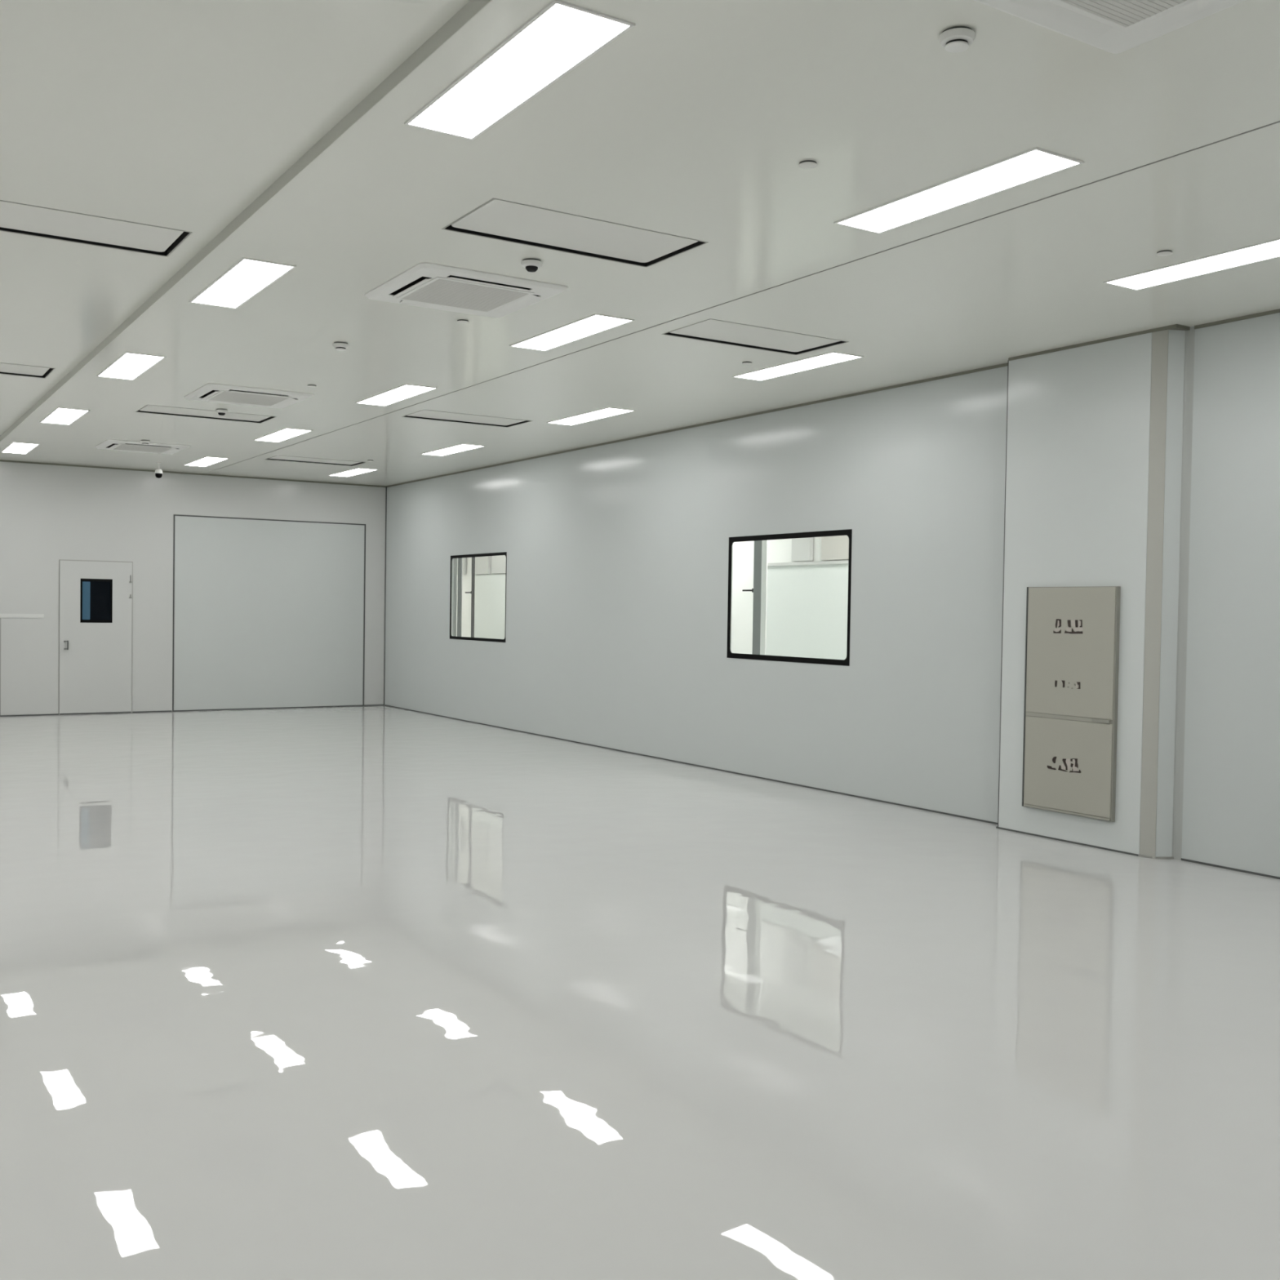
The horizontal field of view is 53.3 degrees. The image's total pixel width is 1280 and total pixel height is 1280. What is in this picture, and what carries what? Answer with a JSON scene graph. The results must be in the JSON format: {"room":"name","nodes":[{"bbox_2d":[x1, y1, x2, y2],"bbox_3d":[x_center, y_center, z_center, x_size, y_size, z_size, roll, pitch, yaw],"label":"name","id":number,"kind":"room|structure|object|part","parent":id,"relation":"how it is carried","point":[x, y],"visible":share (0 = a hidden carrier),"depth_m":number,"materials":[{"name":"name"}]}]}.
{"room":"clean room","nodes":[
{"label":"clean room","id":0,"kind":"room"},
{"bbox_2d":[0,461,386,715],"bbox_3d":[-9.320,-0.739,17.255,12.339,3.591,0.050,0,2,-33],"label":"wall","id":1,"kind":"structure","parent":0,"point":[49,513],"depth_m":18.45,"materials":[{"name":"white paint"}]},
{"bbox_2d":[0,617,0,715],"bbox_3d":[-8.820,0.369,17.579,0.012,1.344,0.004,0,2,-33],"label":"trim","id":2,"kind":"structure","parent":1,"relation":"attached to","point":[0,618],"depth_m":17.58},
{"bbox_2d":[0,613,44,617],"bbox_3d":[-9.048,-0.336,17.408,1.660,0.055,0.008,0,2,-33],"label":"rail","id":3,"kind":"object","parent":1,"relation":"attached to","point":[2,615],"visible":1,"depth_m":17.70,"materials":[{"name":"metal"}]},
{"bbox_2d":[0,713,58,716],"bbox_3d":[-11.348,1.049,15.989,7.455,0.016,0.006,0,2,-33],"label":"trim","id":4,"kind":"structure","parent":1,"relation":"attached to","point":[51,713],"depth_m":17.79,"materials":[{"name":"grey metal"}]},
{"bbox_2d":[57,559,133,715],"bbox_3d":[-7.763,-0.038,18.205,0.984,2.190,0.062,0,2,-33],"label":"door","id":5,"kind":"structure","parent":1,"relation":"in","point":[95,597],"depth_m":18.22,"materials":[{"name":"grey metal"}]},
{"bbox_3d":[-8.096,0.073,17.987,0.053,0.130,0.046,0,2,-33],"label":"handle","id":6,"kind":"part","parent":5,"relation":"part of","materials":[{"name":"silver metal"}]},
{"bbox_2d":[132,710,172,712],"bbox_3d":[-7.143,1.048,18.670,0.550,0.016,0.006,0,2,-33],"label":"trim","id":7,"kind":"structure","parent":1,"relation":"attached to","point":[166,710],"depth_m":18.65,"materials":[{"name":"grey metal"}]},
{"bbox_2d":[0,459,386,487],"bbox_3d":[-6.532,-2.463,18.941,5.802,0.022,0.008,0,2,-33],"label":"trim","id":8,"kind":"structure","parent":1,"relation":"attached to","point":[2,460],"depth_m":18.85,"materials":[{"name":"grey metal"}]},
{"bbox_2d":[172,514,365,711],"bbox_3d":[-5.640,-0.396,19.580,2.950,2.905,0.007,0,2,-33],"label":"door","id":9,"kind":"structure","parent":1,"relation":"in","point":[268,613],"depth_m":19.53,"materials":[{"name":"white metal"}]},
{"bbox_2d":[364,704,383,706],"bbox_3d":[-4.278,1.047,20.497,0.327,0.016,0.006,0,2,-33],"label":"trim","id":10,"kind":"structure","parent":1,"relation":"attached to","point":[365,704],"depth_m":20.47,"materials":[{"name":"grey metal"}]},
{"bbox_2d":[383,487,386,704],"bbox_3d":[-4.107,-0.708,20.544,0.012,3.502,0.012,0,2,-33],"label":"trim","id":11,"kind":"structure","parent":1,"relation":"attached to","point":[386,487],"depth_m":20.54,"materials":[{"name":"grey metal"}]},
{"bbox_2d":[203,120,1279,474],"bbox_3d":[-0.379,-2.150,9.384,0.009,0.002,22.748,0,2,-33],"label":"trim","id":12,"kind":"structure","parent":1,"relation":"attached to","point":[1278,121],"depth_m":6.74,"materials":[{"name":"grey metal"}]},
{"bbox_2d":[0,0,470,436],"bbox_3d":[-5.617,-2.225,6.042,6.525,0.030,22.848,0,2,-33],"label":"ceiling","id":13,"kind":"structure","parent":0,"point":[175,114],"depth_m":5.21,"materials":[{"name":"white paint"}]},
{"bbox_2d":[0,362,55,378],"bbox_3d":[-5.652,-2.406,10.784,1.217,0.168,0.582,0,2,-33],"label":"ceiling access panel","id":14,"kind":"object","parent":13,"relation":"in","point":[5,368],"visible":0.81,"depth_m":11.05,"materials":[{"name":"white metal"}]},
{"bbox_3d":[-5.653,-2.341,10.786,1.157,0.012,0.522,0,2,-33],"label":"plate","id":15,"kind":"part","parent":14,"relation":"part of","materials":[{"name":"white metal"}]},
{"bbox_2d":[0,200,192,257],"bbox_3d":[-3.062,-2.270,6.727,1.222,0.168,0.582,0,2,-33],"label":"ceiling access panel","id":16,"kind":"object","parent":13,"relation":"in","point":[33,220],"visible":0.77,"depth_m":6.83,"materials":[{"name":"white metal"}]},
{"bbox_2d":[0,705,1279,1279],"bbox_3d":[-3.200,1.429,7.706,12.389,0.100,22.848,0,2,-33],"label":"floor","id":17,"kind":"structure","parent":0,"point":[373,992],"depth_m":4.98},
{"bbox_2d":[0,0,1279,485],"bbox_3d":[-0.395,-2.197,9.373,5.864,0.090,22.848,0,2,-33],"label":"ceiling","id":18,"kind":"structure","parent":0,"point":[697,122],"depth_m":6.43,"materials":[{"name":"white paint"}]},
{"bbox_2d":[0,441,39,453],"bbox_3d":[-7.833,-2.422,16.096,0.300,0.007,1.246,0,2,-33],"label":"light panel","id":19,"kind":"object","parent":18,"relation":"attached to","point":[14,447],"visible":1,"depth_m":16.04,"materials":[{"name":"white plastic"}]},
{"bbox_2d":[40,407,89,425],"bbox_3d":[-5.993,-2.326,13.263,0.300,0.007,1.246,0,2,-33],"label":"light panel","id":20,"kind":"object","parent":18,"relation":"attached to","point":[61,415],"visible":1,"depth_m":13.21,"materials":[{"name":"white plastic"}]},
{"bbox_2d":[96,351,166,380],"bbox_3d":[-4.163,-2.230,10.402,0.300,0.007,1.246,0,2,-33],"label":"light panel","id":21,"kind":"object","parent":18,"relation":"attached to","point":[129,366],"visible":1,"depth_m":10.35,"materials":[{"name":"white plastic"}]},
{"bbox_2d":[94,439,190,454],"bbox_3d":[-6.137,-2.412,15.725,0.950,0.117,0.950,0,2,-33],"label":"air conditioner","id":22,"kind":"object","parent":18,"relation":"attached to","point":[109,444],"visible":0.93,"depth_m":15.59,"materials":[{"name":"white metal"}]},
{"bbox_2d":[114,444,171,453],"bbox_3d":[-6.138,-2.361,15.726,0.580,0.004,0.580,0,2,-33],"label":"return grille","id":23,"kind":"object","parent":22,"relation":"attached to","point":[143,448],"depth_m":15.71,"materials":[{"name":"white metal"}]},
{"bbox_2d":[140,440,151,444],"bbox_3d":[-5.881,-2.348,15.155,0.118,0.050,0.118,0,2,-33],"label":"smoke detector","id":24,"kind":"object","parent":18,"relation":"attached to","point":[143,442],"visible":1,"depth_m":15.12,"materials":[{"name":"white plastic"}]},
{"bbox_2d":[155,462,162,478],"bbox_3d":[-6.626,-2.335,17.551,0.100,0.214,0.100,0,2,-33],"label":"security camera","id":25,"kind":"object","parent":18,"relation":"attached to","point":[158,473],"visible":1,"depth_m":17.52,"materials":[{"name":"white plastic"}]},
{"bbox_2d":[135,404,276,423],"bbox_3d":[-4.411,-2.380,12.976,1.263,0.168,0.578,0,2,-33],"label":"ceiling access panel","id":26,"kind":"object","parent":18,"relation":"in","point":[153,409],"visible":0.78,"depth_m":13.03,"materials":[{"name":"white metal"}]},
{"bbox_2d":[183,456,229,466],"bbox_3d":[-5.902,-2.422,17.328,0.300,0.007,1.246,0,2,-33],"label":"light panel","id":27,"kind":"object","parent":18,"relation":"attached to","point":[206,461],"visible":1,"depth_m":17.28,"materials":[{"name":"white plastic"}]},
{"bbox_2d":[215,408,227,415],"bbox_3d":[-4.149,-2.257,12.643,0.118,0.060,0.118,0,2,-33],"label":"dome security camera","id":28,"kind":"object","parent":18,"relation":"attached to","point":[220,411],"visible":1,"depth_m":12.61,"materials":[{"name":"white plastic"}]},
{"bbox_2d":[189,257,296,308],"bbox_3d":[-2.411,-2.138,7.675,0.300,0.007,1.246,0,2,-33],"label":"light panel","id":29,"kind":"object","parent":18,"relation":"attached to","point":[248,277],"visible":1,"depth_m":7.60,"materials":[{"name":"white plastic"}]},
{"bbox_2d":[0,0,492,441],"bbox_3d":[-2.869,-2.181,7.796,0.004,0.061,22.748,0,2,-33],"label":"trim","id":30,"kind":"structure","parent":18,"relation":"attached to","point":[473,7],"depth_m":5.59,"materials":[{"name":"grey metal"}]},
{"bbox_2d":[184,382,313,408],"bbox_3d":[-3.617,-2.279,11.772,0.950,0.117,0.950,0,2,-33],"label":"air conditioner","id":31,"kind":"object","parent":18,"relation":"attached to","point":[210,392],"visible":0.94,"depth_m":11.64,"materials":[{"name":"white plastic"}]},
{"bbox_2d":[208,391,288,405],"bbox_3d":[-3.618,-2.228,11.773,0.580,0.004,0.580,0,2,-33],"label":"return grille","id":32,"kind":"object","parent":31,"relation":"attached to","point":[221,396],"depth_m":11.74,"materials":[{"name":"white metal"}]},
{"bbox_2d":[253,427,312,442],"bbox_3d":[-4.067,-2.326,14.491,0.300,0.007,1.246,0,2,-33],"label":"light panel","id":33,"kind":"object","parent":18,"relation":"attached to","point":[286,433],"visible":1,"depth_m":14.43,"materials":[{"name":"white plastic"}]},
{"bbox_2d":[265,455,367,466],"bbox_3d":[-4.323,-2.476,17.028,1.208,0.168,0.578,0,2,-33],"label":"ceiling access panel","id":34,"kind":"object","parent":18,"relation":"in","point":[283,458],"visible":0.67,"depth_m":17.10,"materials":[{"name":"white metal"}]},
{"bbox_2d":[332,342,349,351],"bbox_3d":[-2.197,-2.153,9.359,0.118,0.050,0.118,0,2,-33],"label":"smoke detector","id":35,"kind":"object","parent":18,"relation":"attached to","point":[340,346],"visible":1,"depth_m":9.32,"materials":[{"name":"white plastic"}]},
{"bbox_2d":[328,467,377,476],"bbox_3d":[-4.157,-2.422,18.441,0.300,0.007,1.246,0,2,-33],"label":"light panel","id":36,"kind":"object","parent":18,"relation":"attached to","point":[357,471],"visible":1,"depth_m":18.38,"materials":[{"name":"white plastic"}]},
{"bbox_2d":[355,383,437,406],"bbox_3d":[-2.235,-2.230,11.631,0.300,0.007,1.246,0,2,-33],"label":"light panel","id":37,"kind":"object","parent":18,"relation":"attached to","point":[406,391],"visible":1,"depth_m":11.57,"materials":[{"name":"white plastic"}]},
{"bbox_2d":[421,443,484,456],"bbox_3d":[-2.303,-2.327,15.616,0.300,0.007,1.246,0,2,-33],"label":"light panel","id":38,"kind":"object","parent":18,"relation":"attached to","point":[460,447],"visible":1,"depth_m":15.59,"materials":[{"name":"white plastic"}]},
{"bbox_2d":[457,319,468,323],"bbox_3d":[-1.190,-2.139,8.561,0.081,0.011,0.081,0,2,-33],"label":"sprinkler cover","id":39,"kind":"object","parent":18,"relation":"attached to","point":[460,321],"visible":1,"depth_m":8.54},
{"bbox_3d":[-1.190,-2.135,8.561,0.081,0.004,0.081,0,2,-33],"label":"plate","id":40,"kind":"part","parent":39,"relation":"part of","materials":[{"name":"white metal"}]},
{"bbox_2d":[364,262,568,318],"bbox_3d":[-1.067,-2.144,7.755,0.950,0.117,0.950,0,2,-33],"label":"air conditioner","id":41,"kind":"object","parent":18,"relation":"attached to","point":[424,284],"visible":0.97,"depth_m":7.64,"materials":[{"name":"white plastic"}]},
{"bbox_2d":[401,279,528,311],"bbox_3d":[-1.068,-2.093,7.756,0.580,0.004,0.580,0,2,-33],"label":"return grille","id":42,"kind":"object","parent":41,"relation":"attached to","point":[453,293],"depth_m":7.72,"materials":[{"name":"white metal"}]},
{"bbox_2d":[401,409,532,427],"bbox_3d":[-1.761,-2.341,13.018,1.198,0.168,0.578,0,2,-33],"label":"ceiling access panel","id":43,"kind":"object","parent":18,"relation":"in","point":[424,414],"visible":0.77,"depth_m":13.08,"materials":[{"name":"white metal"}]},
{"bbox_2d":[404,0,635,140],"bbox_3d":[-0.476,-2.035,4.623,0.300,0.007,1.246,0,2,-33],"label":"light panel","id":44,"kind":"object","parent":18,"relation":"attached to","point":[562,36],"visible":1,"depth_m":4.53,"materials":[{"name":"white plastic"}]},
{"bbox_2d":[520,257,542,271],"bbox_3d":[-0.599,-2.069,7.059,0.118,0.060,0.118,0,2,-33],"label":"dome security camera","id":45,"kind":"object","parent":18,"relation":"attached to","point":[531,264],"visible":1,"depth_m":7.03,"materials":[{"name":"white plastic"}]},
{"bbox_2d":[509,313,634,351],"bbox_3d":[-0.497,-2.138,8.896,0.300,0.007,1.246,0,2,-33],"label":"light panel","id":46,"kind":"object","parent":18,"relation":"attached to","point":[595,323],"visible":1,"depth_m":8.84,"materials":[{"name":"white plastic"}]},
{"bbox_2d":[441,198,707,267],"bbox_3d":[-0.325,-2.164,6.564,1.240,0.168,0.595,0,2,-33],"label":"ceiling access panel","id":47,"kind":"object","parent":18,"relation":"in","point":[501,220],"visible":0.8,"depth_m":6.57,"materials":[{"name":"white metal"}]},
{"bbox_2d":[546,407,635,425],"bbox_3d":[-0.506,-2.230,12.734,0.300,0.007,1.246,0,2,-33],"label":"light panel","id":48,"kind":"object","parent":18,"relation":"attached to","point":[606,412],"visible":1,"depth_m":12.67,"materials":[{"name":"white plastic"}]},
{"bbox_2d":[742,361,752,364],"bbox_3d":[0.827,-2.139,9.852,0.081,0.011,0.081,0,2,-33],"label":"sprinkler cover","id":49,"kind":"object","parent":18,"relation":"attached to","point":[743,362],"visible":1,"depth_m":9.84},
{"bbox_2d":[661,318,848,355],"bbox_3d":[0.817,-2.205,8.957,1.208,0.168,0.583,0,2,-33],"label":"ceiling access panel","id":50,"kind":"object","parent":18,"relation":"in","point":[714,331],"visible":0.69,"depth_m":8.99,"materials":[{"name":"white metal"}]},
{"bbox_2d":[732,351,863,381],"bbox_3d":[1.214,-2.139,9.986,0.300,0.007,1.246,0,2,-33],"label":"light panel","id":51,"kind":"object","parent":18,"relation":"attached to","point":[831,357],"visible":1,"depth_m":9.93,"materials":[{"name":"white plastic"}]},
{"bbox_2d":[798,160,817,168],"bbox_3d":[0.719,-2.035,5.456,0.081,0.011,0.081,0,2,-33],"label":"sprinkler cover","id":52,"kind":"object","parent":18,"relation":"attached to","point":[806,164],"visible":1,"depth_m":5.44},
{"bbox_2d":[938,26,975,53],"bbox_3d":[1.048,-1.981,4.215,0.118,0.050,0.118,0,2,-33],"label":"smoke detector","id":53,"kind":"object","parent":18,"relation":"attached to","point":[957,38],"visible":1,"depth_m":4.18,"materials":[{"name":"white plastic"}]},
{"bbox_2d":[833,146,1084,233],"bbox_3d":[1.415,-2.036,5.829,0.300,0.007,1.246,0,2,-33],"label":"light panel","id":54,"kind":"object","parent":18,"relation":"attached to","point":[1034,163],"visible":1,"depth_m":5.75,"materials":[{"name":"white plastic"}]},
{"bbox_2d":[973,0,1245,53],"bbox_3d":[1.471,-2.008,3.682,0.950,0.117,0.950,0,2,-33],"label":"air conditioner","id":55,"kind":"object","parent":18,"relation":"attached to","point":[1112,26],"visible":1,"depth_m":4.01,"materials":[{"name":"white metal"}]},
{"bbox_2d":[1061,0,1186,26],"bbox_3d":[1.470,-1.957,3.683,0.580,0.004,0.580,0,2,-33],"label":"return grille","id":56,"kind":"object","parent":55,"relation":"attached to","point":[1115,13],"depth_m":3.96,"materials":[{"name":"white metal"}]},
{"bbox_2d":[1155,249,1173,256],"bbox_3d":[2.758,-2.034,6.703,0.081,0.011,0.081,0,2,-33],"label":"sprinkler cover","id":57,"kind":"object","parent":18,"relation":"attached to","point":[1166,252],"visible":1,"depth_m":6.69,"materials":[{"name":"white metal"}]},
{"bbox_2d":[1102,237,1279,290],"bbox_3d":[3.118,-2.035,6.868,0.300,0.007,1.246,0,2,-33],"label":"light panel","id":58,"kind":"object","parent":18,"relation":"attached to","point":[1268,250],"visible":1,"depth_m":6.94,"materials":[{"name":"white plastic"}]},
{"bbox_2d":[456,537,843,653],"bbox_3d":[0.613,-0.437,16.987,0.100,3.300,22.000,0,2,-33],"label":"wall","id":59,"kind":"structure","parent":0,"point":[778,550],"depth_m":15.86,"materials":[{"name":"white paint"}]},
{"bbox_2d":[457,557,466,574],"bbox_3d":[-3.205,-1.450,22.812,0.050,0.570,0.340,0,2,-33],"label":"board","id":60,"kind":"object","parent":59,"relation":"attached to","point":[464,559],"visible":0.29,"depth_m":22.68,"materials":[{"name":"white"}]},
{"bbox_2d":[471,555,490,574],"bbox_3d":[-2.757,-1.426,22.110,0.050,0.570,0.685,0,2,-33],"label":"board","id":61,"kind":"object","parent":59,"relation":"attached to","point":[482,564],"visible":0.42,"depth_m":22.02,"materials":[{"name":"white"}]},
{"bbox_2d":[474,573,506,639],"bbox_3d":[-2.443,-0.027,21.637,0.030,2.165,1.900,0,2,-33],"label":"panel","id":62,"kind":"object","parent":59,"relation":"attached to","point":[490,589],"visible":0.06,"depth_m":21.79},
{"bbox_2d":[491,555,506,573],"bbox_3d":[-2.323,-1.403,21.430,0.050,0.570,0.700,0,2,-33],"label":"board","id":63,"kind":"object","parent":59,"relation":"attached to","point":[498,563],"visible":0.31,"depth_m":21.46,"materials":[{"name":"white"}]},
{"bbox_2d":[791,537,813,561],"bbox_3d":[1.889,-1.191,14.824,0.050,0.550,0.335,0,2,-33],"label":"board","id":64,"kind":"object","parent":59,"relation":"attached to","point":[802,548],"visible":0.44,"depth_m":14.79,"materials":[{"name":"white"}]},
{"bbox_2d":[765,560,848,659],"bbox_3d":[2.404,0.216,14.007,0.060,2.190,3.415,0,2,-33],"label":"panel","id":65,"kind":"object","parent":59,"relation":"attached to","point":[806,602],"visible":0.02,"depth_m":14.72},
{"bbox_2d":[821,535,848,560],"bbox_3d":[2.245,-1.173,14.265,0.050,0.550,0.600,0,2,-33],"label":"board","id":66,"kind":"object","parent":59,"relation":"attached to","point":[833,548],"visible":0.26,"depth_m":14.30,"materials":[{"name":"white"}]},
{"bbox_2d":[384,312,1279,876],"bbox_3d":[2.029,-0.387,10.979,0.050,3.531,22.848,0,2,-33],"label":"wall","id":67,"kind":"structure","parent":0,"point":[618,553],"depth_m":11.40,"materials":[{"name":"white paint"}]},
{"bbox_2d":[449,551,506,642],"bbox_3d":[-2.243,-0.592,17.665,0.041,1.200,1.802,0,2,-33],"label":"window","id":68,"kind":"structure","parent":67,"relation":"in","point":[451,637],"depth_m":17.94,"materials":[{"name":"black metal"}]},
{"bbox_2d":[383,704,997,824],"bbox_3d":[-0.670,1.231,15.162,0.006,0.013,12.888,0,2,-33],"label":"trim","id":69,"kind":"structure","parent":67,"relation":"attached to","point":[864,797],"depth_m":12.52,"materials":[{"name":"grey metal"}]},
{"bbox_2d":[386,362,1008,487],"bbox_3d":[-0.605,-2.280,15.056,0.008,0.022,12.938,0,2,-33],"label":"trim","id":70,"kind":"structure","parent":67,"relation":"attached to","point":[1003,364],"depth_m":12.41,"materials":[{"name":"grey metal"}]},
{"bbox_2d":[726,528,852,666],"bbox_3d":[1.381,-0.398,11.981,0.041,1.203,1.810,0,2,-33],"label":"window","id":71,"kind":"structure","parent":67,"relation":"in","point":[848,532],"depth_m":11.91,"materials":[{"name":"black metal"}]},
{"bbox_2d":[995,324,1195,859],"bbox_3d":[3.169,-0.323,9.007,0.148,3.531,1.465,0,2,-33],"label":"pillar","id":72,"kind":"structure","parent":67,"relation":"attached to","point":[1100,432],"depth_m":8.72,"materials":[{"name":"paint"}]},
{"bbox_2d":[1022,586,1120,822],"bbox_3d":[3.042,0.428,9.040,0.047,1.612,0.778,0,2,-33],"label":"electrical panel","id":73,"kind":"object","parent":72,"relation":"attached to","point":[1071,671],"visible":1,"depth_m":9.00,"materials":[{"name":"beige metal"}]},
{"bbox_3d":[3.021,1.221,9.048,0.009,0.014,0.746,0,2,-33],"label":"rail","id":74,"kind":"part","parent":73,"relation":"part of","materials":[{"name":"beige metal"}]},
{"bbox_3d":[3.027,0.889,9.041,0.008,0.646,0.746,0,2,-33],"label":"door","id":75,"kind":"part","parent":73,"relation":"part of","materials":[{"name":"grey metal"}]},
{"bbox_3d":[3.027,0.551,9.038,0.009,0.026,0.723,0,2,-33],"label":"divider rail","id":76,"kind":"part","parent":73,"relation":"part of","materials":[{"name":"beige metal"}]},
{"bbox_3d":[3.039,0.083,9.022,0.008,0.908,0.746,0,2,-33],"label":"door","id":77,"kind":"part","parent":73,"relation":"part of","materials":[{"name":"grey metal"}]},
{"bbox_3d":[3.521,-0.304,8.469,0.115,3.509,0.013,1,1,-6],"label":"panel","id":78,"kind":"part","parent":72,"relation":"part of","materials":[{"name":"grey metal"}]},
{"bbox_2d":[1181,857,1279,879],"bbox_3d":[5.844,1.575,4.945,0.006,0.013,8.365,0,2,-33],"label":"trim","id":79,"kind":"structure","parent":67,"relation":"attached to","point":[1182,859],"depth_m":8.16,"materials":[{"name":"grey metal"}]},
{"bbox_2d":[1194,308,1279,328],"bbox_3d":[5.896,-1.937,4.860,0.008,0.022,8.365,0,2,-33],"label":"trim","id":80,"kind":"structure","parent":67,"relation":"attached to","point":[1275,311],"depth_m":8.12,"materials":[{"name":"grey metal"}]},
{"bbox_3d":[-0.282,1.263,16.474,1.961,0.099,22.000,0,2,-33],"label":"floor","id":81,"kind":"structure","parent":0,"visible":0},
{"bbox_2d":[453,558,457,636],"bbox_3d":[-3.016,-0.519,20.182,0.028,3.200,0.526,0,2,-33],"label":"pillar","id":82,"kind":"structure","parent":81,"relation":"on","point":[455,590],"depth_m":19.98,"materials":[{"name":"grey metal"}]},
{"bbox_2d":[457,557,462,636],"bbox_3d":[-2.817,-0.509,19.908,0.028,3.200,0.151,0,2,-33],"label":"post","id":83,"kind":"object","parent":81,"relation":"on","point":[460,560],"visible":0.26,"depth_m":19.88,"materials":[{"name":"metal"}]},
{"bbox_2d":[465,556,475,637],"bbox_3d":[-2.610,-0.497,19.546,0.028,3.200,0.328,0,2,-33],"label":"post","id":84,"kind":"object","parent":81,"relation":"on","point":[473,589],"visible":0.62,"depth_m":19.43,"materials":[{"name":"grey metal"}]},
{"bbox_2d":[742,540,768,654],"bbox_3d":[1.214,-0.296,13.549,0.028,3.200,0.410,0,2,-33],"label":"post","id":85,"kind":"object","parent":81,"relation":"on","point":[759,590],"visible":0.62,"depth_m":13.46,"materials":[{"name":"metal"}]}
]}

